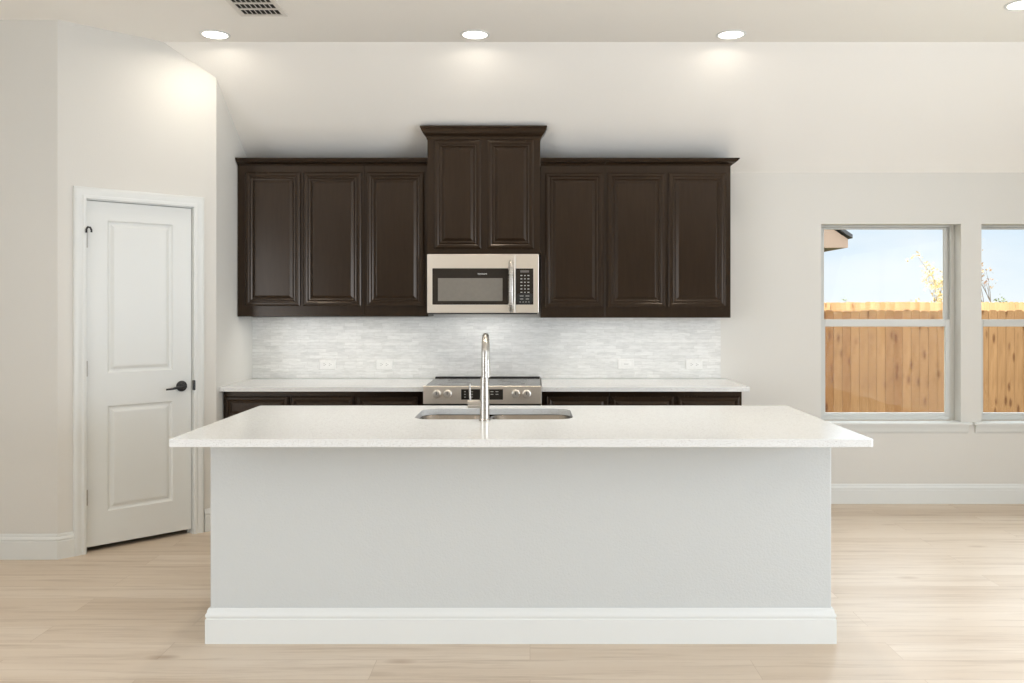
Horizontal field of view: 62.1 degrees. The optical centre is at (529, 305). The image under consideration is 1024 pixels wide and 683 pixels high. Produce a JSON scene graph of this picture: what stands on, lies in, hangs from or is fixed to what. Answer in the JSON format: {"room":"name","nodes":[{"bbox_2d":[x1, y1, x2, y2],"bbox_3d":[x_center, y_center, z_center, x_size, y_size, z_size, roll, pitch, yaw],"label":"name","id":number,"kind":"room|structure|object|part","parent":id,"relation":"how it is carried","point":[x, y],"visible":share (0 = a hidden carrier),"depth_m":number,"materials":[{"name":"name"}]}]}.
{"room":"kitchen","nodes":[
{"label":"kitchen","id":0,"kind":"room"},
{"bbox_2d":[0,20,57,533],"bbox_3d":[-3.445,-0.120,4.900,1.510,3.120,0.120,0,0,0],"label":"wall","id":1,"kind":"structure","parent":0,"point":[28,48],"depth_m":4.84,"materials":[{"name":"white paint"}]},
{"bbox_2d":[0,531,74,559],"bbox_3d":[-3.409,1.369,4.861,1.582,0.143,0.074,0,0,0],"label":"baseboard","id":2,"kind":"structure","parent":1,"relation":"attached to","point":[61,545],"depth_m":4.82,"materials":[{"name":"white paint"}]},
{"bbox_2d":[58,20,215,533],"bbox_3d":[-2.397,-0.120,5.203,0.925,3.120,0.120,0,0,-44],"label":"wall","id":3,"kind":"structure","parent":0,"point":[135,113],"depth_m":5.09,"materials":[{"name":"white paint"}]},
{"bbox_2d":[73,186,203,555],"bbox_3d":[-2.380,0.374,5.183,0.761,2.132,0.170,0,0,-44],"label":"door","id":4,"kind":"structure","parent":3,"relation":"in","point":[138,257],"depth_m":5.14,"materials":[{"name":"white paint"}]},
{"bbox_3d":[-2.189,0.505,5.265,0.128,0.028,0.024,0,0,-44],"label":"lever","id":5,"kind":"part","parent":4,"relation":"part of","materials":[{"name":"black metal"}]},
{"bbox_3d":[-2.172,0.502,5.318,0.068,0.068,0.045,0,0,-44],"label":"handle","id":6,"kind":"part","parent":4,"relation":"part of","materials":[{"name":"black metal"}]},
{"bbox_3d":[-2.123,0.500,5.370,0.012,0.064,0.019,0,0,-44],"label":"strike plate","id":7,"kind":"part","parent":4,"relation":"part of","materials":[{"name":"black metal"}]},
{"bbox_2d":[216,78,251,421],"bbox_3d":[-2.082,-0.120,5.840,0.120,3.120,0.720,0,0,0],"label":"wall","id":8,"kind":"structure","parent":0,"point":[233,332],"depth_m":5.66,"materials":[{"name":"white paint"}]},
{"bbox_2d":[204,508,210,531],"bbox_3d":[-2.026,1.369,5.495,0.053,0.143,0.183,0,0,20],"label":"baseboard","id":9,"kind":"structure","parent":8,"relation":"attached to","point":[207,512],"depth_m":5.42,"materials":[{"name":"white paint"}]},
{"bbox_2d":[0,0,1023,172],"bbox_3d":[0.350,-1.317,-0.370,9.500,0.907,13.460,0,0,0],"label":"ceiling","id":10,"kind":"structure","parent":0,"point":[810,86],"depth_m":5.44,"materials":[{"name":"white paint"}]},
{"bbox_2d":[199,30,230,39],"bbox_3d":[-1.890,-1.626,5.100,0.180,0.006,0.180,0,0,0],"label":"recessed light","id":11,"kind":"object","parent":10,"relation":"in","point":[211,34],"visible":1,"depth_m":5.09,"materials":[{"name":"white paint"}]},
{"bbox_2d":[225,0,287,16],"bbox_3d":[-1.486,-1.624,4.605,0.264,0.010,0.320,0,0,0],"label":"ceiling vent","id":12,"kind":"object","parent":10,"relation":"in","point":[244,8],"visible":1,"depth_m":4.64,"materials":[{"name":"metal"}]},
{"bbox_2d":[460,30,489,39],"bbox_3d":[-0.330,-1.626,5.100,0.180,0.006,0.180,0,0,0],"label":"recessed light","id":13,"kind":"object","parent":10,"relation":"in","point":[468,34],"visible":1,"depth_m":5.09,"materials":[{"name":"white plastic"}]},
{"bbox_2d":[716,30,745,39],"bbox_3d":[1.206,-1.626,5.100,0.180,0.006,0.180,0,0,0],"label":"recessed light","id":14,"kind":"object","parent":10,"relation":"in","point":[727,34],"visible":1,"depth_m":5.09,"materials":[{"name":"white plastic"}]},
{"bbox_2d":[1004,0,1023,10],"bbox_3d":[2.660,-1.626,4.590,0.180,0.006,0.180,0,0,0],"label":"recessed light","id":15,"kind":"object","parent":10,"relation":"in","point":[1016,5],"visible":1,"depth_m":4.61,"materials":[{"name":"white plastic"}]},
{"bbox_2d":[0,504,1023,682],"bbox_3d":[0.350,1.500,-0.400,9.500,0.120,13.500,0,0,0],"label":"floor","id":16,"kind":"structure","parent":0,"point":[921,593],"depth_m":3.73,"materials":[{"name":"brown wood"}]},
{"bbox_2d":[224,392,355,418],"bbox_3d":[-1.582,0.999,5.880,0.872,0.882,0.603,0,0,0],"label":"base cabinet","id":17,"kind":"object","parent":16,"relation":"on","point":[235,403],"visible":0.15,"depth_m":5.58,"materials":[{"name":"brown wood"}]},
{"bbox_3d":[-1.795,0.667,5.589,0.419,0.146,0.020,0,0,0],"label":"drawer","id":18,"kind":"part","parent":17,"relation":"part of","materials":[{"name":"brown wood"}]},
{"bbox_3d":[-1.364,0.667,5.589,0.413,0.146,0.020,0,0,0],"label":"drawer","id":19,"kind":"part","parent":17,"relation":"part of","materials":[{"name":"brown wood"}]},
{"bbox_2d":[219,378,434,391],"bbox_3d":[-1.354,0.541,5.854,1.332,0.031,0.663,0,0,0],"label":"countertop","id":20,"kind":"structure","parent":17,"relation":"on","point":[254,384],"depth_m":5.62,"materials":[{"name":"white stone"}]},
{"bbox_2d":[356,392,423,405],"bbox_3d":[-0.918,0.999,5.880,0.455,0.882,0.603,0,0,0],"label":"base cabinet","id":21,"kind":"object","parent":16,"relation":"on","point":[362,398],"visible":0.09,"depth_m":5.58,"materials":[{"name":"brown wood"}]},
{"bbox_3d":[-0.935,0.667,5.589,0.399,0.146,0.020,0,0,0],"label":"drawer","id":22,"kind":"part","parent":21,"relation":"part of","materials":[{"name":"brown wood"}]},
{"bbox_2d":[423,376,540,405],"bbox_3d":[-0.306,0.975,5.792,0.759,0.930,0.767,0,0,0],"label":"range","id":23,"kind":"object","parent":16,"relation":"on","point":[442,390],"visible":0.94,"depth_m":5.45,"materials":[{"name":"silver metal"}]},
{"bbox_3d":[-0.598,0.564,5.436,0.055,0.055,0.031,0,0,0],"label":"knob","id":24,"kind":"part","parent":23,"relation":"part of","materials":[{"name":"silver metal"}]},
{"bbox_3d":[-0.528,0.564,5.436,0.055,0.055,0.031,0,0,0],"label":"knob","id":25,"kind":"part","parent":23,"relation":"part of","materials":[{"name":"silver metal"}]},
{"bbox_3d":[-0.306,0.571,5.481,0.759,0.115,0.058,0,0,0],"label":"control panel","id":26,"kind":"part","parent":23,"relation":"part of","materials":[{"name":"silver metal"}]},
{"bbox_2d":[425,378,540,385],"bbox_3d":[-0.306,0.530,5.822,0.755,0.026,0.696,0,0,0],"label":"cooktop","id":27,"kind":"object","parent":23,"relation":"in","point":[437,381],"depth_m":5.76,"materials":[{"name":"black glass"}]},
{"bbox_3d":[-0.306,0.514,6.147,0.755,0.008,0.045,0,0,0],"label":"trim","id":28,"kind":"part","parent":23,"relation":"part of","materials":[{"name":"black plastic"}]},
{"bbox_3d":[-0.091,0.564,5.436,0.055,0.055,0.031,0,0,0],"label":"knob","id":29,"kind":"part","parent":23,"relation":"part of","materials":[{"name":"silver metal"}]},
{"bbox_3d":[-0.022,0.564,5.436,0.055,0.055,0.031,0,0,0],"label":"knob","id":30,"kind":"part","parent":23,"relation":"part of","materials":[{"name":"silver metal"}]},
{"bbox_2d":[205,415,836,643],"bbox_3d":[-0.039,1.002,4.042,2.692,0.876,0.841,0,0,0],"label":"kitchen island","id":31,"kind":"object","parent":16,"relation":"on","point":[310,545],"visible":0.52,"depth_m":3.64,"materials":[{"name":"grey paint"}]},
{"bbox_2d":[169,406,872,446],"bbox_3d":[-0.035,0.541,3.924,2.783,0.031,1.139,0,0,0],"label":"island countertop","id":32,"kind":"structure","parent":31,"relation":"on","point":[260,426],"depth_m":3.68,"materials":[{"name":"white stone"}]},
{"bbox_2d":[468,333,489,420],"bbox_3d":[-0.234,0.326,3.994,0.104,0.399,0.224,0,0,0],"label":"faucet","id":33,"kind":"object","parent":32,"relation":"on","point":[483,403],"visible":1,"depth_m":3.90,"materials":[{"name":"silver metal"}]},
{"bbox_3d":[-0.276,0.397,3.907,0.013,0.078,0.009,0,0,-36],"label":"lever","id":34,"kind":"part","parent":33,"relation":"part of","materials":[{"name":"silver metal"}]},
{"bbox_3d":[-0.255,0.451,3.908,0.062,0.036,0.037,0,0,0],"label":"handle","id":35,"kind":"part","parent":33,"relation":"part of","materials":[{"name":"silver metal"}]},
{"bbox_3d":[-0.208,0.231,3.995,0.030,0.209,0.204,0,0,0],"label":"spout","id":36,"kind":"part","parent":33,"relation":"part of","materials":[{"name":"silver metal"}]},
{"bbox_2d":[420,415,570,418],"bbox_3d":[-0.171,0.664,4.154,0.764,0.210,0.433,0,0,0],"label":"sink","id":37,"kind":"object","parent":32,"relation":"in","point":[426,416],"visible":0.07,"depth_m":4.36,"materials":[{"name":"silver metal"}]},
{"bbox_3d":[-0.378,0.664,4.154,0.351,0.210,0.433,0,0,0],"label":"bowl","id":38,"kind":"part","parent":37,"relation":"part of","materials":[{"name":"silver metal"}]},
{"bbox_3d":[0.006,0.664,4.154,0.409,0.210,0.433,0,0,0],"label":"bowl","id":39,"kind":"part","parent":37,"relation":"part of","materials":[{"name":"silver metal"}]},
{"bbox_3d":[-0.039,1.366,4.042,2.692,0.149,0.841,0,0,0],"label":"baseboard","id":40,"kind":"part","parent":31,"relation":"part of","materials":[{"name":"white paint"}]},
{"bbox_2d":[541,389,608,405],"bbox_3d":[0.301,0.999,5.880,0.445,0.882,0.603,0,0,0],"label":"base cabinet","id":41,"kind":"object","parent":16,"relation":"on","point":[547,398],"visible":0.12,"depth_m":5.58,"materials":[{"name":"brown wood"}]},
{"bbox_3d":[0.313,0.667,5.589,0.403,0.146,0.020,0,0,0],"label":"drawer","id":42,"kind":"part","parent":41,"relation":"part of","materials":[{"name":"brown wood"}]},
{"bbox_2d":[609,392,741,405],"bbox_3d":[0.960,0.999,5.880,0.870,0.882,0.603,0,0,0],"label":"base cabinet","id":43,"kind":"object","parent":16,"relation":"on","point":[615,398],"visible":0.09,"depth_m":5.58,"materials":[{"name":"brown wood"}]},
{"bbox_3d":[0.740,0.667,5.589,0.413,0.146,0.020,0,0,0],"label":"drawer","id":44,"kind":"part","parent":43,"relation":"part of","materials":[{"name":"brown wood"}]},
{"bbox_2d":[541,378,749,391],"bbox_3d":[0.752,0.541,5.854,1.352,0.031,0.663,0,0,0],"label":"countertop","id":45,"kind":"structure","parent":43,"relation":"on","point":[547,384],"depth_m":5.62,"materials":[{"name":"white stone"}]},
{"bbox_3d":[1.173,0.667,5.589,0.411,0.146,0.020,0,0,0],"label":"drawer","id":46,"kind":"part","parent":43,"relation":"part of","materials":[{"name":"brown wood"}]},
{"bbox_2d":[252,173,1023,483],"bbox_3d":[0.375,0.205,6.269,9.390,2.470,0.162,0,0,0],"label":"wall","id":47,"kind":"structure","parent":0,"point":[771,338],"depth_m":6.20,"materials":[{"name":"white paint"}]},
{"bbox_2d":[235,158,364,316],"bbox_3d":[-1.581,-0.471,6.008,0.874,1.088,0.383,0,0,0],"label":"upper cabinet","id":48,"kind":"object","parent":47,"relation":"attached to","point":[301,220],"visible":0.93,"depth_m":5.85,"materials":[{"name":"brown wood"}]},
{"bbox_3d":[-1.774,-0.461,5.857,0.378,0.922,0.021,0,0,0],"label":"cabinet door","id":49,"kind":"part","parent":48,"relation":"part of","materials":[{"name":"brown wood"}]},
{"bbox_3d":[-1.581,-0.992,5.842,0.874,0.047,0.052,0,0,0],"label":"crown moulding","id":50,"kind":"part","parent":48,"relation":"part of","materials":[{"name":"brown wood"}]},
{"bbox_3d":[-1.363,-0.461,5.857,0.401,0.922,0.021,0,0,0],"label":"cabinet door","id":51,"kind":"part","parent":48,"relation":"part of","materials":[{"name":"brown wood"}]},
{"bbox_2d":[319,359,335,369],"bbox_3d":[-1.474,0.426,6.183,0.120,0.074,0.009,0,0,0],"label":"wall outlet","id":52,"kind":"object","parent":47,"relation":"attached to","point":[324,364],"visible":1,"depth_m":6.18,"materials":[{"name":"plastic"}]},
{"bbox_2d":[376,359,392,369],"bbox_3d":[-1.061,0.426,6.183,0.120,0.074,0.009,0,0,0],"label":"wall outlet","id":53,"kind":"object","parent":47,"relation":"attached to","point":[381,364],"visible":1,"depth_m":6.18,"materials":[{"name":"plastic"}]},
{"bbox_2d":[363,158,433,316],"bbox_3d":[-0.923,-0.471,6.008,0.440,1.088,0.383,0,0,0],"label":"upper cabinet","id":54,"kind":"object","parent":47,"relation":"attached to","point":[395,189],"visible":0.89,"depth_m":5.85,"materials":[{"name":"brown wood"}]},
{"bbox_3d":[-0.923,-0.992,5.842,0.440,0.047,0.052,0,0,0],"label":"crown moulding","id":55,"kind":"part","parent":54,"relation":"part of","materials":[{"name":"brown wood"}]},
{"bbox_3d":[-0.929,-0.461,5.857,0.398,0.922,0.021,0,0,0],"label":"cabinet door","id":56,"kind":"part","parent":54,"relation":"part of","materials":[{"name":"brown wood"}]},
{"bbox_2d":[420,125,546,256],"bbox_3d":[-0.316,-0.790,5.982,0.864,0.869,0.435,0,0,0],"label":"upper cabinet","id":57,"kind":"object","parent":47,"relation":"attached to","point":[483,181],"visible":0.96,"depth_m":5.79,"materials":[{"name":"brown wood"}]},
{"bbox_3d":[-0.493,-0.761,5.799,0.319,0.741,0.021,0,0,0],"label":"cabinet door","id":58,"kind":"part","parent":57,"relation":"part of","materials":[{"name":"brown wood"}]},
{"bbox_2d":[427,254,538,313],"bbox_3d":[-0.321,-0.148,5.959,0.760,0.409,0.452,0,0,0],"label":"microwave","id":59,"kind":"object","parent":57,"relation":"attached to","point":[456,283],"visible":1,"depth_m":5.79,"materials":[{"name":"silver metal"}]},
{"bbox_3d":[-0.406,-0.133,5.787,0.516,0.247,0.002,0,0,0],"label":"door glass","id":60,"kind":"part","parent":59,"relation":"part of","materials":[{"name":"black glass"}]},
{"bbox_3d":[-0.128,-0.137,5.762,0.038,0.361,0.059,0,0,0],"label":"door handle","id":61,"kind":"part","parent":59,"relation":"part of","materials":[{"name":"silver metal"}]},
{"bbox_3d":[-0.020,-0.152,5.801,0.158,0.401,0.025,0,0,0],"label":"control panel","id":62,"kind":"part","parent":59,"relation":"part of","materials":[{"name":"silver metal"}]},
{"bbox_3d":[-0.316,-1.181,5.820,0.864,0.087,0.111,0,0,0],"label":"crown moulding","id":63,"kind":"part","parent":57,"relation":"part of","materials":[{"name":"brown wood"}]},
{"bbox_3d":[-0.132,-0.761,5.799,0.318,0.741,0.021,0,0,0],"label":"cabinet door","id":64,"kind":"part","parent":57,"relation":"part of","materials":[{"name":"brown wood"}]},
{"bbox_2d":[540,158,605,317],"bbox_3d":[0.295,-0.467,6.008,0.445,1.096,0.383,0,0,0],"label":"upper cabinet","id":65,"kind":"object","parent":47,"relation":"attached to","point":[572,190],"visible":0.98,"depth_m":5.85,"materials":[{"name":"brown wood"}]},
{"bbox_3d":[0.295,-0.992,5.842,0.445,0.047,0.052,0,0,0],"label":"crown moulding","id":66,"kind":"part","parent":65,"relation":"part of","materials":[{"name":"brown wood"}]},
{"bbox_2d":[618,359,633,368],"bbox_3d":[0.699,0.422,6.182,0.120,0.074,0.011,0,0,0],"label":"wall outlet","id":67,"kind":"object","parent":47,"relation":"attached to","point":[622,363],"visible":1,"depth_m":6.18,"materials":[{"name":"plastic"}]},
{"bbox_2d":[605,158,739,317],"bbox_3d":[0.978,-0.467,6.008,0.918,1.096,0.383,0,0,0],"label":"upper cabinet","id":68,"kind":"object","parent":47,"relation":"attached to","point":[668,220],"visible":0.91,"depth_m":5.85,"materials":[{"name":"brown wood"}]},
{"bbox_3d":[0.734,-0.455,5.857,0.398,0.926,0.021,0,0,0],"label":"cabinet door","id":69,"kind":"part","parent":68,"relation":"part of","materials":[{"name":"brown wood"}]},
{"bbox_3d":[0.978,-0.992,5.973,0.918,0.047,0.314,0,0,0],"label":"crown moulding","id":70,"kind":"part","parent":68,"relation":"part of","materials":[{"name":"brown wood"}]},
{"bbox_3d":[1.152,-0.455,5.857,0.399,0.926,0.021,0,0,0],"label":"cabinet door","id":71,"kind":"part","parent":68,"relation":"part of","materials":[{"name":"brown wood"}]},
{"bbox_2d":[686,359,701,369],"bbox_3d":[1.194,0.426,6.183,0.120,0.074,0.009,0,0,0],"label":"wall outlet","id":72,"kind":"object","parent":47,"relation":"attached to","point":[691,364],"visible":1,"depth_m":6.18,"materials":[{"name":"plastic"}]},
{"bbox_2d":[821,225,972,432],"bbox_3d":[2.634,0.166,6.256,1.153,1.525,0.184,0,0,0],"label":"window","id":73,"kind":"structure","parent":47,"relation":"in","point":[858,422],"depth_m":6.30,"materials":[{"name":"grey plastic"}]},
{"bbox_3d":[2.634,-0.219,6.334,0.953,0.730,0.020,0,0,0],"label":"sash","id":74,"kind":"part","parent":73,"relation":"part of","materials":[{"name":"clear glass"}]},
{"bbox_3d":[2.634,0.457,6.309,0.963,0.716,0.023,0,0,0],"label":"sash","id":75,"kind":"part","parent":73,"relation":"part of","materials":[{"name":"grey plastic"}]},
{"bbox_3d":[2.634,0.856,6.229,1.153,0.019,0.130,0,0,0],"label":"sill","id":76,"kind":"part","parent":73,"relation":"part of","materials":[{"name":"white paint"}]},
{"bbox_2d":[831,484,1023,503],"bbox_3d":[3.181,1.369,6.192,3.538,0.143,0.016,0,0,0],"label":"baseboard","id":77,"kind":"structure","parent":47,"relation":"attached to","point":[840,493],"depth_m":6.18,"materials":[{"name":"white paint"}]},
{"bbox_2d":[972,225,1023,432],"bbox_3d":[3.804,0.166,6.256,1.153,1.525,0.184,0,0,0],"label":"window","id":78,"kind":"structure","parent":47,"relation":"in","point":[991,422],"depth_m":6.29,"materials":[{"name":"grey plastic"}]},
{"bbox_3d":[3.804,0.856,6.229,1.153,0.019,0.130,0,0,0],"label":"sill","id":79,"kind":"part","parent":78,"relation":"part of","materials":[{"name":"white paint"}]},
{"bbox_3d":[3.804,-0.219,6.334,0.953,0.730,0.020,0,0,0],"label":"sash","id":80,"kind":"part","parent":78,"relation":"part of","materials":[{"name":"grey plastic"}]},
{"bbox_3d":[3.804,0.457,6.309,0.963,0.716,0.023,0,0,0],"label":"sash","id":81,"kind":"part","parent":78,"relation":"part of","materials":[{"name":"grey plastic"}]},
{"label":"outside","id":82,"kind":"structure","parent":0,"visible":0},
{"bbox_3d":[10.000,2.040,43.180,100.000,0.200,73.640,0,0,0],"label":"ground","id":83,"kind":"structure","parent":82,"visible":0},
{"bbox_2d":[824,230,852,251],"bbox_3d":[-1.574,-2.778,20.020,15.252,9.435,8.160,0,0,0],"label":"house","id":84,"kind":"structure","parent":83,"relation":"on","point":[833,239],"depth_m":16.00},
{"bbox_2d":[824,309,1023,411],"bbox_3d":[6.716,0.998,13.875,6.504,1.884,0.150,0,0,0],"label":"wooden fence","id":85,"kind":"object","parent":83,"relation":"on","point":[868,369],"visible":0.52,"depth_m":13.80,"materials":[{"name":"brown wood"}]},
{"bbox_2d":[824,302,1023,311],"bbox_3d":[10.276,0.909,24.075,10.424,2.062,0.150,0,0,0],"label":"wooden fence","id":86,"kind":"object","parent":83,"relation":"on","point":[843,306],"visible":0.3,"depth_m":24.00,"materials":[{"name":"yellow wood"}]},
{"bbox_2d":[906,251,942,302],"bbox_3d":[13.530,0.070,27.724,2.156,3.747,1.414,0,0,37],"label":"young tree","id":87,"kind":"object","parent":83,"relation":"on","point":[930,273],"visible":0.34,"depth_m":27.90,"materials":[{"name":"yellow plant"}]},
{"bbox_2d":[981,238,997,302],"bbox_3d":[16.506,-0.287,31.693,1.486,4.458,1.337,0,0,-35],"label":"young tree","id":88,"kind":"object","parent":83,"relation":"on","point":[982,270],"visible":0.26,"depth_m":31.58,"materials":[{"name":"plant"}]}
]}

